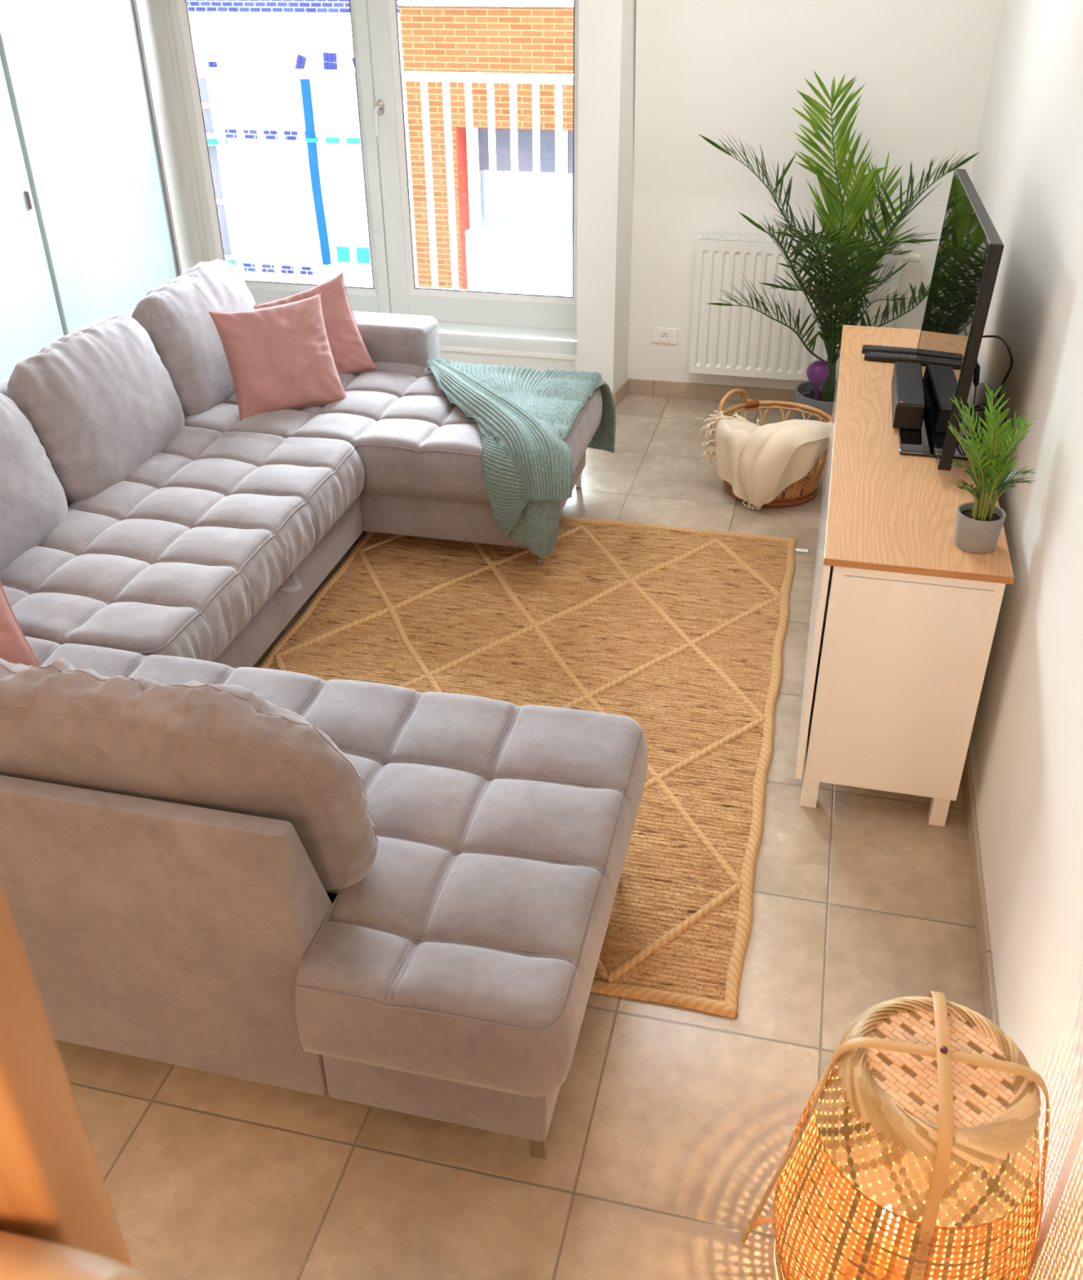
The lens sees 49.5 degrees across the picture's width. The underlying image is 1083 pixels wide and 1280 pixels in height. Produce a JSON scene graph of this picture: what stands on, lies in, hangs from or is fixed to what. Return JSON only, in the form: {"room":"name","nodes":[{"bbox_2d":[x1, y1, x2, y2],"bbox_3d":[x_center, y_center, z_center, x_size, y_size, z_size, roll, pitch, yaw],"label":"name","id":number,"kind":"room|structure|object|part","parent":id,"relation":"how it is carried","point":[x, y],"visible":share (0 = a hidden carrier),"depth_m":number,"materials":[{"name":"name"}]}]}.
{"room":"living room","nodes":[
{"label":"living room","id":0,"kind":"room"},
{"bbox_2d":[133,0,225,275],"bbox_3d":[-2.806,-0.785,2.804,0.170,2.620,8.050,7,33,12],"label":"wall","id":1,"kind":"structure","parent":0,"point":[149,14],"depth_m":5.87,"materials":[{"name":"paint"}]},
{"bbox_2d":[0,57,63,382],"bbox_3d":[-2.271,-1.773,4.391,0.046,2.595,1.035,7,33,12],"label":"door","id":2,"kind":"structure","parent":1,"relation":"in","point":[29,317],"depth_m":4.89,"materials":[{"name":"glass"}]},
{"bbox_3d":[-2.138,-1.837,4.902,0.012,0.080,0.026,7,33,12],"label":"handle","id":3,"kind":"part","parent":2,"relation":"part of","materials":[{"name":"metal"}]},
{"bbox_2d":[0,0,176,336],"bbox_3d":[-2.031,-2.313,5.250,0.034,2.595,0.990,7,33,12],"label":"door","id":4,"kind":"structure","parent":1,"relation":"in","point":[72,70],"depth_m":5.26,"materials":[{"name":"white glass"}]},
{"bbox_2d":[128,0,180,277],"bbox_3d":[-1.918,-2.594,5.685,0.015,2.620,0.070,7,33,12],"label":"trim","id":5,"kind":"structure","parent":1,"relation":"attached to","point":[131,2],"depth_m":5.77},
{"bbox_2d":[438,331,576,370],"bbox_3d":[-0.788,-2.611,5.692,2.143,2.620,0.458,7,33,12],"label":"wall","id":6,"kind":"structure","parent":0,"point":[537,363],"depth_m":5.99,"materials":[{"name":"paint"}]},
{"bbox_2d":[162,0,578,340],"bbox_3d":[-0.792,-2.517,5.731,2.143,2.020,0.124,7,33,12],"label":"window","id":7,"kind":"structure","parent":6,"relation":"in","point":[374,23],"depth_m":5.97,"materials":[{"name":"plastic"}]},
{"bbox_3d":[-1.296,-2.602,5.857,1.012,1.922,0.065,7,33,12],"label":"sash frame","id":8,"kind":"part","parent":7,"relation":"part of","materials":[{"name":"plastic"}]},
{"bbox_3d":[-0.793,-2.516,5.687,0.022,0.135,0.052,7,33,12],"label":"handle lever","id":9,"kind":"part","parent":7,"relation":"part of","materials":[{"name":"white metal"}]},
{"bbox_3d":[-0.784,-2.575,5.682,0.038,0.068,0.011,7,33,12],"label":"handle","id":10,"kind":"part","parent":7,"relation":"part of","materials":[{"name":"metal"}]},
{"bbox_3d":[-0.293,-2.480,5.647,1.044,1.922,0.065,7,33,12],"label":"sash frame","id":11,"kind":"part","parent":7,"relation":"part of","materials":[{"name":"plastic"}]},
{"bbox_2d":[438,332,576,360],"bbox_3d":[-0.809,-1.591,6.181,2.143,0.028,0.218,7,33,12],"label":"trim","id":12,"kind":"structure","parent":6,"relation":"attached to","point":[449,342],"depth_m":6.01,"materials":[{"name":"white paint"}]},
{"bbox_2d":[54,393,1008,1279],"bbox_3d":[-0.854,0.612,3.123,4.162,0.120,8.050,7,33,12],"label":"floor","id":13,"kind":"structure","parent":0,"point":[671,1126],"depth_m":2.42,"materials":[{"name":"tile"}]},
{"bbox_2d":[0,880,146,1279],"bbox_3d":[-0.328,0.486,0.730,0.325,2.620,0.118,13,35,21],"label":"post","id":14,"kind":"object","parent":13,"relation":"on","point":[58,1221],"visible":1,"depth_m":0.56,"materials":[{"name":"brown wood"}]},
{"bbox_3d":[-0.297,0.340,0.593,0.234,0.148,0.070,12,34,19],"label":"handrail","id":15,"kind":"part","parent":14,"relation":"part of","materials":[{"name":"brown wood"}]},
{"bbox_2d":[0,308,648,1159],"bbox_3d":[-0.705,-0.281,3.698,2.368,0.780,3.450,7,33,12],"label":"sofa","id":16,"kind":"object","parent":13,"relation":"on","point":[452,981],"visible":0.65,"depth_m":2.40,"materials":[{"name":"fabric"}]},
{"bbox_2d":[0,581,40,666],"bbox_3d":[-1.548,-0.051,2.950,0.532,0.483,0.287,-9,33,-13],"label":"throw pillow","id":17,"kind":"object","parent":16,"relation":"on","point":[15,648],"visible":0.69,"depth_m":2.93,"materials":[{"name":"pink fabric"}]},
{"bbox_2d":[0,392,67,571],"bbox_3d":[-1.683,-0.407,3.389,0.291,0.503,0.761,7,33,12],"label":"cushion","id":18,"kind":"object","parent":16,"relation":"on","point":[33,502],"visible":0.91,"depth_m":3.50,"materials":[{"name":"grey fabric"}]},
{"bbox_3d":[-1.767,-0.448,3.904,0.180,0.695,3.000,7,33,12],"label":"backrest","id":19,"kind":"part","parent":16,"relation":"part of","materials":[{"name":"grey fabric"}]},
{"bbox_2d":[6,315,184,506],"bbox_3d":[-1.502,-0.796,4.015,0.294,0.507,0.759,7,33,12],"label":"cushion","id":20,"kind":"object","parent":16,"relation":"on","point":[100,400],"visible":0.8,"depth_m":3.86,"materials":[{"name":"grey fabric"}]},
{"bbox_3d":[-1.313,0.476,2.422,1.845,0.690,0.160,7,33,12],"label":"backrest","id":21,"kind":"part","parent":16,"relation":"part of","materials":[{"name":"grey fabric"}]},
{"bbox_2d":[0,426,364,662],"bbox_3d":[-1.189,-0.306,3.769,0.810,0.221,1.518,7,33,12],"label":"seat cushion","id":22,"kind":"object","parent":16,"relation":"on","point":[175,557],"depth_m":3.59,"materials":[{"name":"grey fabric"}]},
{"bbox_2d":[0,657,378,891],"bbox_3d":[-0.771,0.250,2.260,0.930,0.517,0.268,7,33,12],"label":"cushion","id":23,"kind":"object","parent":16,"relation":"on","point":[220,747],"visible":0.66,"depth_m":2.07,"materials":[{"name":"grey fabric"}]},
{"bbox_2d":[131,258,255,417],"bbox_3d":[-1.324,-1.196,4.646,0.303,0.514,0.766,7,33,12],"label":"cushion","id":24,"kind":"object","parent":16,"relation":"on","point":[175,315],"visible":0.56,"depth_m":4.43,"materials":[{"name":"grey fabric"}]},
{"bbox_2d":[208,293,346,421],"bbox_3d":[-1.002,-1.082,4.511,0.447,0.394,0.251,-16,35,-22],"label":"throw pillow","id":25,"kind":"object","parent":16,"relation":"on","point":[280,357],"visible":0.94,"depth_m":4.45,"materials":[{"name":"pink fabric"}]},
{"bbox_2d":[253,271,377,373],"bbox_3d":[-0.945,-1.250,4.850,0.494,0.471,0.232,-7,33,-11],"label":"throw pillow","id":26,"kind":"object","parent":16,"relation":"on","point":[350,354],"visible":0.44,"depth_m":4.81,"materials":[{"name":"pink fabric"}]},
{"bbox_2d":[24,635,648,1097],"bbox_3d":[-0.820,0.391,2.648,2.006,0.220,0.973,7,33,12],"label":"seat cushion","id":27,"kind":"object","parent":16,"relation":"on","point":[468,951],"depth_m":2.29,"materials":[{"name":"grey fabric"}]},
{"bbox_2d":[184,362,602,502],"bbox_3d":[-0.565,-0.859,4.644,1.494,0.220,0.876,7,33,12],"label":"seat cushion","id":28,"kind":"object","parent":16,"relation":"on","point":[410,441],"depth_m":4.35,"materials":[{"name":"grey fabric"}]},
{"bbox_3d":[-0.967,-1.165,5.180,1.045,0.545,0.220,7,33,12],"label":"armrest","id":29,"kind":"part","parent":16,"relation":"part of","materials":[{"name":"grey fabric"}]},
{"bbox_2d":[425,357,616,557],"bbox_3d":[-0.179,-0.771,4.582,0.809,0.469,1.018,7,33,12],"label":"knitted throw","id":30,"kind":"object","parent":16,"relation":"on","point":[523,416],"visible":0.99,"depth_m":4.24,"materials":[{"name":"teal fabric"}]},
{"bbox_3d":[-0.006,0.987,2.310,0.032,0.090,0.040,7,33,12],"label":"leg","id":31,"kind":"part","parent":16,"relation":"part of","materials":[{"name":"wood"}]},
{"bbox_3d":[-0.010,-0.328,4.400,0.032,0.076,0.032,7,33,12],"label":"leg","id":32,"kind":"part","parent":16,"relation":"part of","materials":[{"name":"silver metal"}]},
{"bbox_3d":[0.157,-0.689,4.988,0.032,0.090,0.032,7,33,12],"label":"leg","id":33,"kind":"part","parent":16,"relation":"part of","materials":[{"name":"silver metal"}]},
{"bbox_2d":[256,515,808,1017],"bbox_3d":[-0.074,0.127,3.755,1.717,0.015,2.393,7,33,12],"label":"jute rug","id":34,"kind":"object","parent":13,"relation":"on","point":[679,633],"visible":0.62,"depth_m":3.86,"materials":[{"name":"fabric"}]},
{"bbox_2d":[717,388,831,506],"bbox_3d":[0.972,-0.809,4.892,0.484,0.381,0.484,24,40,34],"label":"rattan basket","id":35,"kind":"object","parent":13,"relation":"on","point":[804,490],"visible":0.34,"depth_m":4.91,"materials":[{"name":"brown wicker"}]},
{"bbox_3d":[0.818,-0.995,4.957,0.241,0.132,0.035,-28,41,-36],"label":"handle","id":36,"kind":"part","parent":35,"relation":"part of","materials":[{"name":"wicker"}]},
{"bbox_2d":[698,410,831,510],"bbox_3d":[0.910,-0.731,4.773,0.566,0.374,0.302,7,33,12],"label":"throw","id":37,"kind":"object","parent":35,"relation":"in","point":[758,462],"visible":0.93,"depth_m":4.68,"materials":[{"name":"fabric"}]},
{"bbox_2d":[698,71,981,422],"bbox_3d":[1.232,-1.506,4.908,1.085,1.541,0.762,-14,34,-20],"label":"palm tree","id":38,"kind":"object","parent":13,"relation":"on","point":[860,197],"visible":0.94,"depth_m":4.88,"materials":[{"name":"plant"}]},
{"bbox_3d":[1.302,-1.027,5.371,0.304,0.238,0.304,7,33,12],"label":"pot","id":39,"kind":"part","parent":38,"relation":"part of","materials":[{"name":"grey ceramic"}]},
{"bbox_2d":[806,360,829,399],"bbox_3d":[1.221,-1.135,5.211,0.100,0.212,0.100,7,33,12],"label":"globe","id":40,"kind":"object","parent":38,"relation":"on","point":[818,371],"visible":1,"depth_m":5.15,"materials":[{"name":"purple glass"}]},
{"bbox_3d":[1.220,-1.183,5.181,0.100,0.100,0.100,7,33,12],"label":"globe","id":41,"kind":"part","parent":40,"relation":"part of","materials":[{"name":"purple glass"}]},
{"bbox_2d":[741,991,1050,1279],"bbox_3d":[0.623,0.886,1.967,0.428,0.609,0.428,-18,36,-26],"label":"lamp","id":42,"kind":"object","parent":13,"relation":"on","point":[933,1082],"visible":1,"depth_m":1.81,"materials":[{"name":"brown wicker"}]},
{"bbox_3d":[0.600,0.984,2.011,0.028,0.028,0.028,7,33,12],"label":"bulb","id":43,"kind":"part","parent":42,"relation":"part of","materials":[{"name":"white glass"}]},
{"bbox_3d":[0.624,0.960,2.014,0.428,0.411,0.428,7,33,12],"label":"lamp shade","id":44,"kind":"part","parent":42,"relation":"part of","materials":[{"name":"beige wicker"}]},
{"bbox_2d":[795,324,1014,826],"bbox_3d":[1.112,-0.329,3.748,0.432,0.777,1.890,7,33,12],"label":"sideboard","id":45,"kind":"object","parent":13,"relation":"on","point":[904,620],"visible":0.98,"depth_m":2.99,"materials":[{"name":"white wood"}]},
{"bbox_3d":[0.737,0.407,3.217,0.042,0.099,0.042,7,33,12],"label":"leg","id":46,"kind":"part","parent":45,"relation":"part of","materials":[{"name":"white paint"}]},
{"bbox_3d":[0.764,-0.062,3.255,0.017,0.657,0.621,7,33,12],"label":"door","id":47,"kind":"part","parent":45,"relation":"part of","materials":[{"name":"white wood"}]},
{"bbox_3d":[0.911,-0.385,3.769,0.017,0.657,0.621,7,33,12],"label":"door","id":48,"kind":"part","parent":45,"relation":"part of","materials":[{"name":"white wood"}]},
{"bbox_3d":[1.058,-0.707,4.282,0.017,0.657,0.621,7,33,12],"label":"door","id":49,"kind":"part","parent":45,"relation":"part of","materials":[{"name":"white wood"}]},
{"bbox_2d":[862,344,917,355],"bbox_3d":[1.209,-1.003,4.070,0.188,0.023,0.046,8,33,14],"label":"remote control","id":50,"kind":"object","parent":45,"relation":"on","point":[866,348],"visible":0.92,"depth_m":4.06,"materials":[{"name":"black plastic"}]},
{"bbox_2d":[864,351,917,363],"bbox_3d":[1.200,-0.963,4.007,0.188,0.023,0.046,9,33,14],"label":"remote control","id":51,"kind":"object","parent":45,"relation":"on","point":[869,356],"visible":0.89,"depth_m":4.00,"materials":[{"name":"black plastic"}]},
{"bbox_2d":[891,361,925,430],"bbox_3d":[1.121,-0.752,3.594,0.083,0.080,0.385,7,33,12],"label":"media box","id":52,"kind":"object","parent":45,"relation":"on","point":[908,404],"visible":1,"depth_m":3.48,"materials":[{"name":"black plastic"}]},
{"bbox_2d":[896,361,924,404],"bbox_3d":[1.121,-0.784,3.574,0.075,0.002,0.375,7,33,12],"label":"speaker","id":53,"kind":"object","parent":52,"relation":"attached to","point":[909,379],"depth_m":3.56,"materials":[{"name":"black plastic"}]},
{"bbox_3d":[1.067,0.447,3.147,0.042,0.099,0.042,7,33,12],"label":"leg","id":54,"kind":"part","parent":45,"relation":"part of","materials":[{"name":"white paint"}]},
{"bbox_2d":[898,168,1004,471],"bbox_3d":[1.221,-0.937,3.392,0.278,0.629,0.975,7,33,12],"label":"television","id":55,"kind":"object","parent":45,"relation":"on","point":[971,249],"visible":0.88,"depth_m":3.27,"materials":[{"name":"black plastic"}]},
{"bbox_2d":[965,359,980,428],"bbox_3d":[1.274,-0.774,3.513,0.054,0.214,0.325,3,32,6],"label":"cable","id":56,"kind":"object","parent":55,"relation":"hanging from","point":[977,371],"visible":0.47,"depth_m":3.47,"materials":[{"name":"black plastic"}]},
{"bbox_2d":[962,402,986,445],"bbox_3d":[1.266,-0.712,3.446,0.091,0.182,0.347,4,32,7],"label":"cable","id":57,"kind":"object","parent":55,"relation":"attached to","point":[983,403],"visible":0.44,"depth_m":3.42,"materials":[{"name":"black plastic"}]},
{"bbox_2d":[982,335,1013,422],"bbox_3d":[1.307,-0.573,3.588,0.052,0.759,0.608,1,32,2],"label":"cable","id":58,"kind":"object","parent":55,"relation":"hanging from","point":[984,336],"visible":0.41,"depth_m":3.26,"materials":[{"name":"black plastic"}]},
{"bbox_2d":[954,501,1006,553],"bbox_3d":[1.056,-0.270,2.837,0.111,0.090,0.111,7,33,12],"label":"pot","id":59,"kind":"object","parent":45,"relation":"on","point":[979,529],"depth_m":2.81,"materials":[{"name":"ceramic"}]},
{"bbox_2d":[946,383,1036,553],"bbox_3d":[1.050,-0.399,2.771,0.223,0.378,0.210,7,33,12],"label":"palm","id":60,"kind":"object","parent":45,"relation":"on","point":[979,525],"visible":1,"depth_m":2.75,"materials":[{"name":"plant"}]},
{"bbox_2d":[576,0,636,395],"bbox_3d":[0.340,-2.430,5.385,0.219,2.620,0.620,7,33,12],"label":"wall column","id":61,"kind":"structure","parent":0,"point":[606,28],"depth_m":5.29,"materials":[{"name":"paint"}]},
{"bbox_2d":[627,194,946,401],"bbox_3d":[1.199,-1.686,5.740,1.480,0.965,0.400,7,33,12],"label":"wall","id":62,"kind":"structure","parent":0,"point":[666,228],"depth_m":5.53,"materials":[{"name":"paint"}]},
{"bbox_2d":[613,378,630,407],"bbox_3d":[0.399,-1.234,5.868,0.013,0.078,0.216,12,34,20],"label":"baseboard","id":63,"kind":"structure","parent":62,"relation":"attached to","point":[621,392],"depth_m":5.86,"materials":[{"name":"tile"}]},
{"bbox_2d":[652,327,678,344],"bbox_3d":[0.607,-1.497,5.777,0.126,0.076,0.013,7,33,12],"label":"wall socket","id":64,"kind":"object","parent":62,"relation":"attached to","point":[664,335],"visible":1,"depth_m":5.77,"materials":[{"name":"white plastic"}]},
{"bbox_2d":[627,377,795,402],"bbox_3d":[1.149,-1.204,5.807,1.469,0.078,0.011,7,33,12],"label":"baseboard","id":65,"kind":"structure","parent":62,"relation":"attached to","point":[637,386],"depth_m":5.87,"materials":[{"name":"tile"}]},
{"bbox_2d":[688,233,920,381],"bbox_3d":[1.215,-1.547,5.510,1.000,0.638,0.115,7,33,12],"label":"radiator","id":66,"kind":"object","parent":62,"relation":"attached to","point":[726,340],"visible":0.56,"depth_m":5.50,"materials":[{"name":"metal"}]},
{"bbox_2d":[699,234,902,248],"bbox_3d":[1.174,-1.812,5.345,0.905,0.011,0.086,7,33,12],"label":"grille","id":67,"kind":"object","parent":66,"relation":"attached to","point":[705,240],"depth_m":5.37,"materials":[{"name":"metal"}]},
{"bbox_2d":[633,0,1004,206],"bbox_3d":[1.167,-2.753,4.976,1.480,1.655,0.570,7,33,12],"label":"wall","id":68,"kind":"structure","parent":0,"point":[707,68],"depth_m":5.02,"materials":[{"name":"paint"}]},
{"bbox_2d":[968,0,1082,1279],"bbox_3d":[1.083,-0.315,1.987,0.150,2.620,8.050,7,33,12],"label":"wall","id":69,"kind":"structure","parent":0,"point":[1026,744],"depth_m":2.70,"materials":[{"name":"paint"}]},
{"bbox_2d":[961,746,1023,1279],"bbox_3d":[0.969,0.858,2.513,0.011,0.075,7.647,7,33,12],"label":"baseboard","id":70,"kind":"structure","parent":69,"relation":"attached to","point":[988,988],"depth_m":2.84,"materials":[{"name":"tile"}]},
{"bbox_3d":[-0.789,-4.776,4.647,24.000,14.600,0.040,7,33,12],"label":"wall","id":71,"kind":"structure","parent":0,"visible":0},
{"bbox_2d":[196,66,573,297],"bbox_3d":[-0.818,-2.408,6.240,2.650,1.115,0.050,7,33,12],"label":"balcony railing","id":72,"kind":"object","parent":71,"relation":"attached to","point":[535,79],"visible":0.64,"depth_m":6.18,"materials":[{"name":"white metal"}]},
{"bbox_3d":[-0.822,-2.864,5.955,2.650,0.040,0.050,7,33,12],"label":"rail","id":73,"kind":"part","parent":72,"relation":"part of","materials":[{"name":"white metal"}]},
{"bbox_3d":[-0.813,-1.950,6.527,2.650,0.035,0.040,7,33,12],"label":"rail","id":74,"kind":"part","parent":72,"relation":"part of","materials":[{"name":"white metal"}]},
{"label":"outside","id":75,"kind":"structure","parent":0,"visible":0},
{"bbox_3d":[-1.532,-1.270,12.918,24.000,0.100,8.800,7,33,12],"label":"ground","id":76,"kind":"structure","parent":75,"visible":0},
{"bbox_2d":[186,0,403,284],"bbox_3d":[-5.445,-5.557,14.183,8.870,5.900,2.130,7,33,12],"label":"building","id":77,"kind":"structure","parent":76,"relation":"on","point":[290,34],"depth_m":12.33,"materials":[{"name":"white brick"}]},
{"bbox_3d":[-3.946,-5.386,12.652,1.150,0.045,0.120,7,33,12],"label":"window sill","id":78,"kind":"part","parent":77,"relation":"part of","materials":[{"name":"paint"}]},
{"bbox_3d":[-3.934,-4.301,13.331,1.150,0.045,0.120,7,33,12],"label":"window sill","id":79,"kind":"part","parent":77,"relation":"part of","materials":[{"name":"paint"}]},
{"bbox_3d":[-1.918,-5.189,12.208,0.820,0.045,0.100,7,33,12],"label":"window sill","id":80,"kind":"part","parent":77,"relation":"part of","materials":[{"name":"paint"}]},
{"bbox_3d":[-1.887,-4.206,12.847,0.750,0.160,0.050,7,33,12],"label":"door panel","id":81,"kind":"part","parent":77,"relation":"part of","materials":[{"name":"paint"}]},
{"bbox_2d":[398,0,573,295],"bbox_3d":[2.153,-4.058,12.033,7.130,5.500,0.520,7,33,12],"label":"brick building","id":82,"kind":"structure","parent":76,"relation":"on","point":[457,36],"depth_m":11.97,"materials":[{"name":"orange brick"}]},
{"bbox_3d":[0.518,-3.116,13.044,2.700,2.660,0.080,7,33,12],"label":"loggia panel","id":83,"kind":"part","parent":82,"relation":"part of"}
]}

